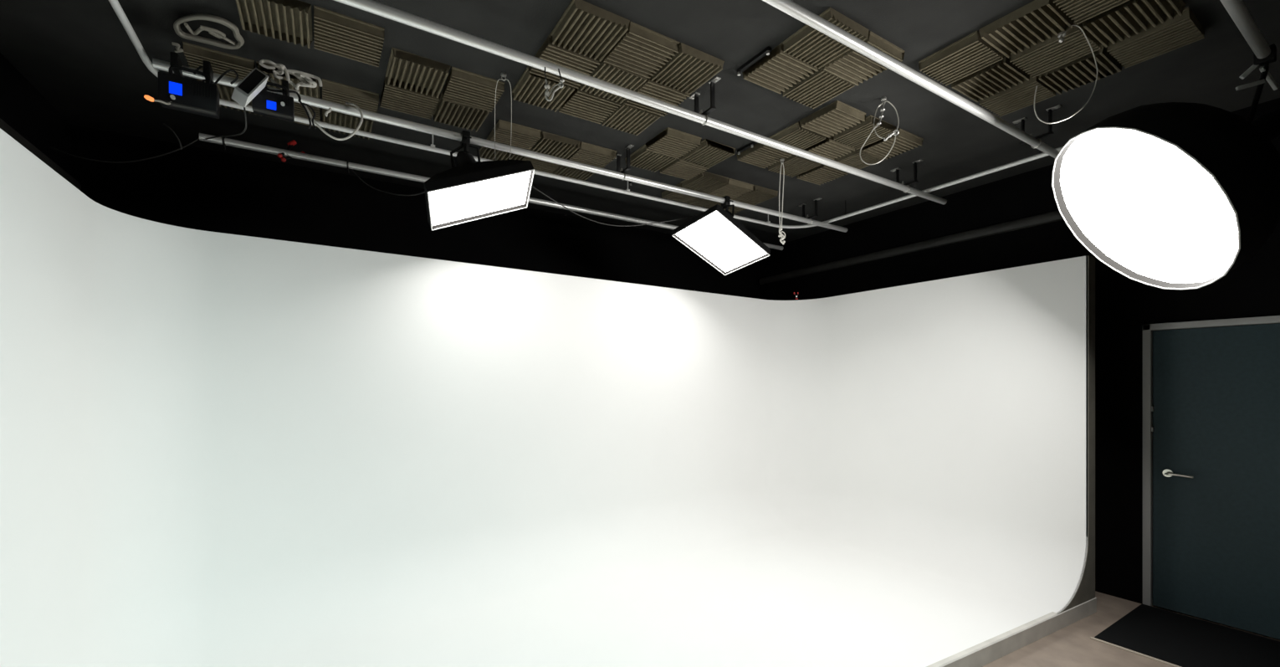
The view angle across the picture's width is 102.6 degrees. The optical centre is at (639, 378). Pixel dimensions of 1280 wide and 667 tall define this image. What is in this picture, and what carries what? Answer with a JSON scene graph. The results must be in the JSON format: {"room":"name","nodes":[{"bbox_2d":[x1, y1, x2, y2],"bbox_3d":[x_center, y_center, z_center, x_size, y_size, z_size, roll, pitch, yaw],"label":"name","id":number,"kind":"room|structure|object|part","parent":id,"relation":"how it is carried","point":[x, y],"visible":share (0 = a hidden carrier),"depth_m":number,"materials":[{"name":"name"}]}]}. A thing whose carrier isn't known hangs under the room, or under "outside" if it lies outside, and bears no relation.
{"room":"studio","nodes":[
{"label":"studio","id":0,"kind":"room"},
{"bbox_2d":[0,52,71,175],"bbox_3d":[-1.853,-0.060,0.025,0.120,3.480,8.640,0,0,-32],"label":"wall","id":1,"kind":"structure","parent":0,"point":[23,107],"depth_m":3.14,"materials":[{"name":"black paint"}]},
{"bbox_2d":[0,117,81,190],"bbox_3d":[-2.842,-1.350,1.794,0.060,0.090,4.250,0,0,-32],"label":"ledge","id":2,"kind":"object","parent":1,"relation":"attached to","point":[4,126],"visible":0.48,"depth_m":3.06,"materials":[{"name":"black paint"}]},
{"bbox_2d":[163,122,182,148],"bbox_3d":[-2.641,-1.373,2.900,0.106,0.146,0.008,0,0,0],"label":"cable","id":3,"kind":"object","parent":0,"point":[166,125],"visible":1,"depth_m":2.90,"materials":[{"name":"grey plastic"}]},
{"bbox_2d":[71,124,759,298],"bbox_3d":[-1.204,-0.060,5.446,6.710,3.480,0.120,0,0,-32],"label":"wall","id":4,"kind":"structure","parent":0,"point":[193,187],"depth_m":4.51,"materials":[{"name":"black paint"}]},
{"bbox_2d":[199,133,783,250],"bbox_3d":[-0.585,-1.600,4.830,5.470,0.047,0.047,0,0,-32],"label":"pipe","id":5,"kind":"object","parent":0,"point":[230,142],"visible":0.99,"depth_m":3.91,"materials":[{"name":"silver metal"}]},
{"bbox_2d":[49,138,199,163],"bbox_3d":[-3.283,-1.484,3.273,0.810,0.235,0.053,0,0,-14],"label":"cable","id":6,"kind":"object","parent":5,"relation":"hanging from","point":[193,141],"visible":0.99,"depth_m":3.26,"materials":[{"name":"grey plastic"}]},
{"bbox_2d":[222,136,226,150],"bbox_3d":[-2.795,-1.584,3.455,0.015,0.096,0.066,0,0,-23],"label":"cable tie","id":7,"kind":"object","parent":5,"relation":"attached to","point":[223,137],"visible":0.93,"depth_m":3.44,"materials":[{"name":"black plastic"}]},
{"bbox_2d":[277,139,304,162],"bbox_3d":[-2.489,-1.621,3.662,0.047,0.188,0.179,0,0,31],"label":"clamp","id":8,"kind":"object","parent":5,"relation":"attached to","point":[290,144],"visible":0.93,"depth_m":3.63,"materials":[{"name":"red plastic"}]},
{"bbox_3d":[-2.505,-1.629,3.638,0.027,0.140,0.106,0,0,24],"label":"arm","id":9,"kind":"part","parent":8,"relation":"part of","materials":[{"name":"black metal"}]},
{"bbox_2d":[349,168,424,195],"bbox_3d":[-1.814,-1.490,3.788,0.946,0.322,0.057,0,0,20],"label":"cable","id":10,"kind":"object","parent":5,"relation":"hanging from","point":[350,169],"visible":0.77,"depth_m":3.83,"materials":[{"name":"grey plastic"}]},
{"bbox_2d":[0,128,1096,666],"bbox_3d":[0.088,0.400,3.350,5.810,2.560,2.797,0,0,-32],"label":"wall","id":11,"kind":"structure","parent":0,"point":[217,449],"depth_m":3.60,"materials":[{"name":"white paint"}]},
{"bbox_2d":[0,0,1279,245],"bbox_3d":[1.046,-1.860,1.829,6.950,0.120,8.640,0,0,-32],"label":"ceiling","id":12,"kind":"structure","parent":0,"point":[79,55],"depth_m":3.18,"materials":[{"name":"grey paint"}]},
{"bbox_2d":[173,13,244,49],"bbox_3d":[-2.186,-1.762,2.593,0.292,0.041,0.316,0,0,-32],"label":"cable coil","id":13,"kind":"object","parent":12,"relation":"hanging from","point":[232,27],"visible":1,"depth_m":2.58,"materials":[{"name":"beige plastic"}]},
{"bbox_2d":[171,41,183,52],"bbox_3d":[-2.431,-1.740,2.697,0.041,0.016,0.088,0,0,-32],"label":"cable","id":14,"kind":"object","parent":13,"relation":"attached to","point":[178,49],"visible":1,"depth_m":2.69,"materials":[{"name":"beige plastic"}]},
{"bbox_2d":[235,0,384,66],"bbox_3d":[-1.657,-1.774,2.597,0.622,0.050,0.310,0,0,-32],"label":"acoustic panel","id":15,"kind":"object","parent":12,"relation":"attached to","point":[336,33],"depth_m":2.59,"materials":[{"name":"beige fabric"}]},
{"bbox_2d":[182,41,504,139],"bbox_3d":[-1.792,-1.774,3.185,1.575,0.050,1.169,0,0,-33],"label":"acoustic panel","id":16,"kind":"object","parent":12,"relation":"attached to","point":[407,70],"depth_m":3.14,"materials":[{"name":"beige fabric"}]},
{"bbox_2d":[494,71,511,159],"bbox_3d":[-0.863,-1.618,3.232,0.104,0.364,0.466,0,0,-15],"label":"wire","id":17,"kind":"object","parent":12,"relation":"hanging from","point":[503,74],"visible":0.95,"depth_m":3.17,"materials":[{"name":"silver metal"}]},
{"bbox_2d":[479,119,617,180],"bbox_3d":[-0.738,-1.774,4.063,0.933,0.050,0.623,0,0,-31],"label":"acoustic panel","id":18,"kind":"object","parent":12,"relation":"attached to","point":[522,136],"depth_m":3.95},
{"bbox_2d":[108,0,1063,228],"bbox_3d":[0.498,-1.714,2.734,5.297,0.170,3.716,0,0,-32],"label":"track","id":19,"kind":"object","parent":12,"relation":"attached to","point":[115,4],"visible":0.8,"depth_m":3.84,"materials":[{"name":"white metal"}]},
{"bbox_2d":[1219,0,1271,58],"bbox_3d":[1.113,-1.600,1.305,4.710,0.047,0.047,0,0,-32],"label":"pipe","id":20,"kind":"object","parent":19,"relation":"hanging from","point":[1238,12],"visible":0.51,"depth_m":2.31,"materials":[{"name":"silver metal"}]},
{"bbox_2d":[1051,43,1279,289],"bbox_3d":[2.675,-1.050,2.692,0.919,1.168,0.914,0,0,-32],"label":"round light","id":21,"kind":"object","parent":20,"relation":"hanging from","point":[1168,195],"visible":0.98,"depth_m":2.51,"materials":[{"name":"white plastic"}]},
{"bbox_3d":[2.602,-0.883,2.710,0.566,0.834,1.003,0,0,9],"label":"edge trim","id":22,"kind":"part","parent":21,"relation":"part of","materials":[{"name":"white plastic"}]},
{"bbox_2d":[1059,128,1238,282],"bbox_3d":[2.631,-0.903,2.703,0.543,0.805,0.969,0,0,18],"label":"diffuser","id":23,"kind":"object","parent":21,"relation":"attached to","point":[1149,211],"depth_m":2.60,"materials":[{"name":"white fabric"}]},
{"bbox_3d":[3.057,-1.554,2.555,0.102,0.102,0.016,0,0,19],"label":"clamp lever","id":24,"kind":"part","parent":21,"relation":"part of","materials":[{"name":"grey metal"}]},
{"bbox_3d":[3.016,-1.454,2.535,0.107,0.036,0.014,0,0,17],"label":"clamp lever","id":25,"kind":"part","parent":21,"relation":"part of","materials":[{"name":"grey metal"}]},
{"bbox_3d":[3.088,-1.387,2.575,0.047,0.379,0.094,0,0,-32],"label":"mounting arm","id":26,"kind":"part","parent":21,"relation":"part of","materials":[{"name":"black metal"}]},
{"bbox_3d":[3.147,-1.506,2.565,0.126,0.105,0.016,0,0,-15],"label":"clamp lever","id":27,"kind":"part","parent":21,"relation":"part of","materials":[{"name":"grey metal"}]},
{"bbox_2d":[512,0,724,135],"bbox_3d":[-0.162,-1.774,3.054,0.935,0.050,0.938,0,0,-31],"label":"acoustic panel","id":28,"kind":"object","parent":12,"relation":"attached to","point":[586,28],"depth_m":2.91,"materials":[{"name":"beige fabric"}]},
{"bbox_2d":[615,143,634,180],"bbox_3d":[-0.131,-1.684,4.053,0.035,0.232,0.271,0,0,-32],"label":"hanger","id":29,"kind":"object","parent":12,"relation":"hanging from","point":[619,169],"visible":0.79,"depth_m":4.02,"materials":[{"name":"black metal"}]},
{"bbox_2d":[152,58,847,232],"bbox_3d":[-0.116,-1.658,4.038,5.510,0.163,0.089,0,0,-32],"label":"pipe","id":30,"kind":"object","parent":29,"relation":"hanging from","point":[157,64],"depth_m":3.41,"materials":[{"name":"silver metal"}]},
{"bbox_2d":[157,51,219,118],"bbox_3d":[-2.293,-1.488,2.625,0.224,0.286,0.229,0,0,-32],"label":"control box","id":31,"kind":"object","parent":30,"relation":"attached to","point":[186,94],"visible":0.96,"depth_m":2.56,"materials":[{"name":"black plastic"}]},
{"bbox_2d":[143,95,171,104],"bbox_3d":[-2.312,-1.340,2.466,0.026,0.039,0.105,0,0,31],"label":"plug","id":32,"kind":"object","parent":31,"relation":"attached to","point":[147,97],"visible":1,"depth_m":2.44,"materials":[{"name":"orange plastic"}]},
{"bbox_3d":[-2.282,-1.377,2.505,0.018,0.018,0.014,0,0,-32],"label":"knob","id":33,"kind":"part","parent":31,"relation":"part of","materials":[{"name":"grey metal"}]},
{"bbox_3d":[-2.245,-1.349,2.548,0.215,0.009,0.030,0,0,-32],"label":"rail","id":34,"kind":"part","parent":31,"relation":"part of","materials":[{"name":"black metal"}]},
{"bbox_3d":[-2.264,-1.524,2.578,0.159,0.072,0.016,0,0,-32],"label":"carry handle","id":35,"kind":"part","parent":31,"relation":"part of","materials":[{"name":"black plastic"}]},
{"bbox_2d":[193,66,238,84],"bbox_3d":[-2.198,-1.564,2.660,0.185,0.127,0.010,0,0,-32],"label":"cable","id":36,"kind":"object","parent":31,"relation":"attached to","point":[222,74],"visible":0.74,"depth_m":2.67,"materials":[{"name":"black plastic"}]},
{"bbox_2d":[251,59,299,122],"bbox_3d":[-1.990,-1.578,2.814,0.205,0.336,0.229,0,0,-32],"label":"control box","id":37,"kind":"object","parent":30,"relation":"attached to","point":[266,103],"depth_m":2.75,"materials":[{"name":"black plastic"}]},
{"bbox_2d":[231,67,268,107],"bbox_3d":[-1.998,-1.495,2.627,0.186,0.235,0.094,0,0,18],"label":"block","id":38,"kind":"object","parent":37,"relation":"attached to","point":[255,81],"visible":1,"depth_m":2.60,"materials":[{"name":"white plastic"}]},
{"bbox_2d":[204,107,246,139],"bbox_3d":[-2.437,-1.453,3.019,0.910,0.191,0.034,0,0,40],"label":"cable","id":39,"kind":"object","parent":38,"relation":"hanging from","point":[244,110],"visible":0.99,"depth_m":2.86,"materials":[{"name":"grey plastic"}]},
{"bbox_2d":[238,69,266,93],"bbox_3d":[-1.974,-1.514,2.609,0.109,0.167,0.065,0,0,18],"label":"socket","id":40,"kind":"object","parent":38,"relation":"attached to","point":[255,81],"depth_m":2.61,"materials":[{"name":"black plastic"}]},
{"bbox_3d":[-1.953,-1.414,2.731,0.174,0.009,0.030,0,0,-32],"label":"rail","id":41,"kind":"part","parent":37,"relation":"part of","materials":[{"name":"black metal"}]},
{"bbox_3d":[-1.969,-1.555,2.756,0.132,0.072,0.016,0,0,-32],"label":"carry handle","id":42,"kind":"part","parent":37,"relation":"part of","materials":[{"name":"black plastic"}]},
{"bbox_3d":[-1.992,-1.671,2.834,0.185,0.150,0.050,0,0,-32],"label":"cable coil","id":43,"kind":"part","parent":37,"relation":"part of","materials":[{"name":"white plastic"}]},
{"bbox_2d":[265,74,301,101],"bbox_3d":[-1.951,-1.586,2.791,0.177,0.107,0.012,0,0,-32],"label":"power cable","id":44,"kind":"object","parent":37,"relation":"attached to","point":[268,75],"visible":0.67,"depth_m":2.79,"materials":[{"name":"black plastic"}]},
{"bbox_2d":[298,100,311,128],"bbox_3d":[-1.822,-1.437,2.789,0.059,0.145,0.010,0,0,-32],"label":"cable","id":45,"kind":"object","parent":37,"relation":"hanging from","point":[299,101],"visible":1,"depth_m":2.79,"materials":[{"name":"black plastic"}]},
{"bbox_2d":[302,102,316,128],"bbox_3d":[-1.818,-1.446,2.820,0.066,0.128,0.010,0,0,-32],"label":"cable","id":46,"kind":"object","parent":37,"relation":"hanging from","point":[306,104],"visible":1,"depth_m":2.83,"materials":[{"name":"black plastic"}]},
{"bbox_3d":[-1.899,-1.685,2.908,0.167,0.109,0.054,0,0,-32],"label":"cable coil","id":47,"kind":"part","parent":30,"relation":"part of","materials":[{"name":"white plastic"}]},
{"bbox_2d":[324,107,332,116],"bbox_3d":[-1.802,-1.543,2.965,0.036,0.055,0.014,0,0,-32],"label":"cable","id":48,"kind":"object","parent":30,"relation":"hanging from","point":[329,110],"visible":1,"depth_m":2.96,"materials":[{"name":"white plastic"}]},
{"bbox_2d":[304,102,363,140],"bbox_3d":[-1.755,-1.506,2.941,0.158,0.300,0.267,0,0,38],"label":"cable","id":49,"kind":"object","parent":30,"relation":"hanging from","point":[355,131],"visible":0.91,"depth_m":2.94,"materials":[{"name":"white plastic"}]},
{"bbox_2d":[423,130,534,230],"bbox_3d":[-1.057,-1.320,3.401,0.709,0.633,0.442,0,0,-25],"label":"panel light","id":50,"kind":"object","parent":30,"relation":"hanging from","point":[471,190],"visible":0.97,"depth_m":3.35,"materials":[{"name":"white plastic"}]},
{"bbox_2d":[428,170,530,225],"bbox_3d":[-1.055,-1.205,3.400,0.660,0.340,0.399,0,0,-25],"label":"diffuser","id":51,"kind":"object","parent":50,"relation":"attached to","point":[455,197],"depth_m":3.36,"materials":[{"name":"white fabric"}]},
{"bbox_3d":[-1.045,-1.184,3.398,0.689,0.360,0.427,0,0,-25],"label":"edge trim","id":52,"kind":"part","parent":50,"relation":"part of","materials":[{"name":"white plastic"}]},
{"bbox_2d":[531,185,700,226],"bbox_3d":[-0.133,-1.312,4.031,1.558,0.237,0.059,0,0,-32],"label":"cable","id":53,"kind":"object","parent":50,"relation":"hanging from","point":[531,186],"visible":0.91,"depth_m":3.99,"materials":[{"name":"grey plastic"}]},
{"bbox_2d":[671,195,770,275],"bbox_3d":[0.700,-1.300,4.403,0.700,0.673,0.512,0,0,-36],"label":"panel light","id":54,"kind":"object","parent":30,"relation":"hanging from","point":[714,235],"visible":0.97,"depth_m":4.38,"materials":[{"name":"white plastic"}]},
{"bbox_3d":[-0.172,-1.718,4.119,0.028,0.165,0.012,0,0,-32],"label":"rod","id":55,"kind":"part","parent":29,"relation":"part of","materials":[{"name":"black metal"}]},
{"bbox_3d":[-0.090,-1.718,3.986,0.028,0.165,0.012,0,0,-32],"label":"rod","id":56,"kind":"part","parent":29,"relation":"part of","materials":[{"name":"black metal"}]},
{"bbox_2d":[624,127,735,179],"bbox_3d":[0.312,-1.774,4.093,0.643,0.050,0.618,0,0,-32],"label":"acoustic panel","id":57,"kind":"object","parent":12,"relation":"attached to","point":[671,142],"depth_m":4.02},
{"bbox_2d":[688,76,721,125],"bbox_3d":[0.398,-1.684,3.169,0.035,0.232,0.271,0,0,-32],"label":"hanger","id":58,"kind":"object","parent":12,"relation":"hanging from","point":[712,82],"visible":0.79,"depth_m":3.11,"materials":[{"name":"black metal"}]},
{"bbox_2d":[333,0,947,204],"bbox_3d":[0.413,-1.600,3.178,5.500,0.047,0.047,0,0,-32],"label":"pipe","id":59,"kind":"object","parent":58,"relation":"hanging from","point":[370,6],"visible":0.99,"depth_m":2.76,"materials":[{"name":"silver metal"}]},
{"bbox_2d":[544,66,564,101],"bbox_3d":[-0.417,-1.438,2.499,0.098,0.167,0.029,0,0,2],"label":"clip","id":60,"kind":"object","parent":59,"relation":"hanging from","point":[547,86],"visible":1,"depth_m":2.50,"materials":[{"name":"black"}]},
{"bbox_3d":[0.346,-1.796,3.252,0.035,0.007,0.075,0,0,-32],"label":"ceiling plate","id":61,"kind":"part","parent":58,"relation":"part of","materials":[{"name":"silver metal"}]},
{"bbox_3d":[0.357,-1.718,3.235,0.028,0.165,0.012,0,0,-32],"label":"rod","id":62,"kind":"part","parent":58,"relation":"part of","materials":[{"name":"black metal"}]},
{"bbox_3d":[0.439,-1.718,3.102,0.028,0.165,0.012,0,0,-32],"label":"rod","id":63,"kind":"part","parent":58,"relation":"part of","materials":[{"name":"black metal"}]},
{"bbox_3d":[0.450,-1.796,3.085,0.035,0.007,0.075,0,0,-32],"label":"ceiling plate","id":64,"kind":"part","parent":58,"relation":"part of","materials":[{"name":"silver metal"}]},
{"bbox_2d":[661,171,778,213],"bbox_3d":[0.764,-1.774,4.933,0.930,0.050,0.623,0,0,-32],"label":"acoustic panel","id":65,"kind":"object","parent":12,"relation":"attached to","point":[705,181],"depth_m":4.81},
{"bbox_2d":[737,142,754,154],"bbox_3d":[0.818,-1.782,3.966,0.027,0.035,0.170,0,0,-32],"label":"channel","id":66,"kind":"object","parent":12,"relation":"attached to","point":[751,144],"visible":1,"depth_m":3.96,"materials":[{"name":"black metal"}]},
{"bbox_2d":[737,46,771,76],"bbox_3d":[0.638,-1.782,2.882,0.027,0.035,0.250,0,0,-32],"label":"channel","id":67,"kind":"object","parent":12,"relation":"attached to","point":[766,51],"visible":1,"depth_m":2.87,"materials":[{"name":"black metal"}]},
{"bbox_2d":[736,100,865,168],"bbox_3d":[1.153,-1.774,3.792,0.311,0.050,0.945,0,0,-32],"label":"acoustic panel","id":68,"kind":"object","parent":12,"relation":"attached to","point":[837,116],"depth_m":3.66,"materials":[{"name":"beige fabric"}]},
{"bbox_2d":[798,197,821,224],"bbox_3d":[1.724,-1.684,5.207,0.035,0.232,0.271,0,0,-32],"label":"hanger","id":69,"kind":"object","parent":12,"relation":"hanging from","point":[819,198],"visible":0.86,"depth_m":5.18,"materials":[{"name":"black metal"}]},
{"bbox_3d":[1.683,-1.718,5.273,0.028,0.165,0.012,0,0,-32],"label":"rod","id":70,"kind":"part","parent":69,"relation":"part of","materials":[{"name":"black metal"}]},
{"bbox_3d":[1.765,-1.718,5.141,0.028,0.165,0.012,0,0,-32],"label":"rod","id":71,"kind":"part","parent":69,"relation":"part of","materials":[{"name":"black metal"}]},
{"bbox_2d":[742,7,904,108],"bbox_3d":[1.025,-1.774,2.906,0.628,0.050,0.612,0,0,-32],"label":"acoustic panel","id":72,"kind":"object","parent":12,"relation":"attached to","point":[814,48],"depth_m":2.87,"materials":[{"name":"beige fabric"}]},
{"bbox_2d":[768,114,895,177],"bbox_3d":[1.447,-1.774,3.977,0.309,0.050,0.948,0,0,-32],"label":"acoustic panel","id":73,"kind":"object","parent":12,"relation":"attached to","point":[856,135],"depth_m":3.85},
{"bbox_2d":[796,128,923,184],"bbox_3d":[1.742,-1.774,4.160,0.311,0.050,0.947,0,0,-32],"label":"acoustic panel","id":74,"kind":"object","parent":12,"relation":"attached to","point":[905,140],"depth_m":4.04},
{"bbox_2d":[859,96,899,164],"bbox_3d":[1.536,-1.578,3.274,0.264,0.445,0.066,0,0,-1],"label":"wire","id":75,"kind":"object","parent":12,"relation":"hanging from","point":[883,99],"visible":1,"depth_m":3.27,"materials":[{"name":"silver metal"}]},
{"bbox_3d":[1.528,-1.685,3.274,0.073,0.176,0.031,0,0,0],"label":"link chain","id":76,"kind":"part","parent":75,"relation":"part of","materials":[{"name":"silver metal"}]},
{"bbox_2d":[890,158,923,192],"bbox_3d":[2.243,-1.684,4.317,0.035,0.232,0.271,0,0,-32],"label":"hanger","id":77,"kind":"object","parent":12,"relation":"hanging from","point":[915,162],"visible":0.84,"depth_m":4.27,"materials":[{"name":"black metal"}]},
{"bbox_3d":[2.202,-1.718,4.383,0.028,0.165,0.012,0,0,-32],"label":"rod","id":78,"kind":"part","parent":77,"relation":"part of","materials":[{"name":"black metal"}]},
{"bbox_3d":[2.284,-1.718,4.251,0.028,0.165,0.012,0,0,-32],"label":"rod","id":79,"kind":"part","parent":77,"relation":"part of","materials":[{"name":"black metal"}]},
{"bbox_2d":[918,0,1129,85],"bbox_3d":[1.955,-1.774,2.594,0.311,0.050,0.931,0,0,-32],"label":"acoustic panel","id":80,"kind":"object","parent":12,"relation":"attached to","point":[1037,21],"depth_m":2.64,"materials":[{"name":"beige fabric"}]},
{"bbox_2d":[1012,104,1061,148],"bbox_3d":[2.691,-1.684,3.483,0.035,0.232,0.271,0,0,-32],"label":"hanger","id":81,"kind":"object","parent":12,"relation":"hanging from","point":[1022,120],"visible":0.85,"depth_m":3.44,"materials":[{"name":"black metal"}]},
{"bbox_2d":[762,0,1059,158],"bbox_3d":[0.794,-1.600,2.302,5.220,0.047,0.047,0,0,-32],"label":"pipe","id":82,"kind":"object","parent":81,"relation":"hanging from","point":[790,7],"visible":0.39,"depth_m":2.61,"materials":[{"name":"silver metal"}]},
{"bbox_3d":[2.639,-1.796,3.566,0.035,0.007,0.075,0,0,-32],"label":"ceiling plate","id":83,"kind":"part","parent":81,"relation":"part of","materials":[{"name":"silver metal"}]},
{"bbox_3d":[2.650,-1.718,3.549,0.028,0.165,0.012,0,0,-32],"label":"rod","id":84,"kind":"part","parent":81,"relation":"part of","materials":[{"name":"black metal"}]},
{"bbox_3d":[2.732,-1.718,3.417,0.028,0.165,0.012,0,0,-32],"label":"rod","id":85,"kind":"part","parent":81,"relation":"part of","materials":[{"name":"black metal"}]},
{"bbox_3d":[2.743,-1.796,3.400,0.035,0.007,0.075,0,0,-32],"label":"ceiling plate","id":86,"kind":"part","parent":81,"relation":"part of","materials":[{"name":"silver metal"}]},
{"bbox_2d":[1034,24,1098,123],"bbox_3d":[2.122,-1.512,2.567,0.294,0.476,0.090,0,0,-7],"label":"wire","id":87,"kind":"object","parent":12,"relation":"hanging from","point":[1062,34],"visible":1,"depth_m":2.55,"materials":[{"name":"silver metal"}]},
{"bbox_2d":[950,0,1185,102],"bbox_3d":[2.243,-1.774,2.776,0.310,0.050,0.933,0,0,-32],"label":"acoustic panel","id":88,"kind":"object","parent":12,"relation":"attached to","point":[1129,18],"depth_m":2.71,"materials":[{"name":"beige fabric"}]},
{"bbox_2d":[978,6,1204,117],"bbox_3d":[2.534,-1.774,2.954,0.310,0.050,0.931,0,0,-32],"label":"acoustic panel","id":89,"kind":"object","parent":12,"relation":"attached to","point":[1185,29],"depth_m":2.86,"materials":[{"name":"beige fabric"}]},
{"bbox_2d":[778,158,785,244],"bbox_3d":[1.129,-1.408,4.078,0.056,0.683,0.032,0,0,-16],"label":"hanging cord","id":90,"kind":"object","parent":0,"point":[780,234],"visible":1,"depth_m":4.08,"materials":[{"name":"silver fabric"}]},
{"bbox_3d":[1.126,-1.464,4.079,0.043,0.519,0.007,0,0,0],"label":"cord","id":91,"kind":"part","parent":90,"relation":"part of","materials":[{"name":"white plastic"}]},
{"bbox_2d":[759,97,1279,604],"bbox_3d":[3.946,-0.060,3.634,0.120,3.480,8.400,0,0,-32],"label":"wall","id":92,"kind":"structure","parent":0,"point":[1123,304],"depth_m":4.05,"materials":[{"name":"black paint"}]},
{"bbox_2d":[758,209,1064,284],"bbox_3d":[2.795,-1.350,5.303,0.060,0.090,4.250,0,0,-32],"label":"ledge","id":93,"kind":"object","parent":92,"relation":"attached to","point":[1055,216],"visible":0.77,"depth_m":5.11,"materials":[{"name":"black paint"}]},
{"bbox_2d":[1142,315,1279,639],"bbox_3d":[4.034,0.637,3.414,0.162,2.085,0.990,0,0,-32],"label":"door","id":94,"kind":"structure","parent":92,"relation":"in","point":[1211,387],"depth_m":3.52,"materials":[{"name":"grey paint"}]},
{"bbox_3d":[3.804,0.680,3.700,0.049,0.054,0.054,0,0,-32],"label":"handle","id":95,"kind":"part","parent":94,"relation":"part of","materials":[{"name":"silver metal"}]},
{"bbox_3d":[3.817,0.681,3.633,0.025,0.020,0.142,0,0,-32],"label":"lever","id":96,"kind":"part","parent":94,"relation":"part of","materials":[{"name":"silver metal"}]},
{"bbox_2d":[981,591,1279,666],"bbox_3d":[1.046,1.740,1.829,6.950,0.120,8.640,0,0,-32],"label":"floor","id":97,"kind":"structure","parent":0,"point":[1072,645],"depth_m":3.21,"materials":[{"name":"brown plastic"}]},
{"bbox_2d":[1090,603,1279,666],"bbox_3d":[3.712,1.673,2.937,0.954,0.012,1.495,0,0,-32],"label":"floor mat","id":98,"kind":"object","parent":97,"relation":"on","point":[1169,637],"visible":1,"depth_m":3.26,"materials":[{"name":"black rubber"}]}
]}

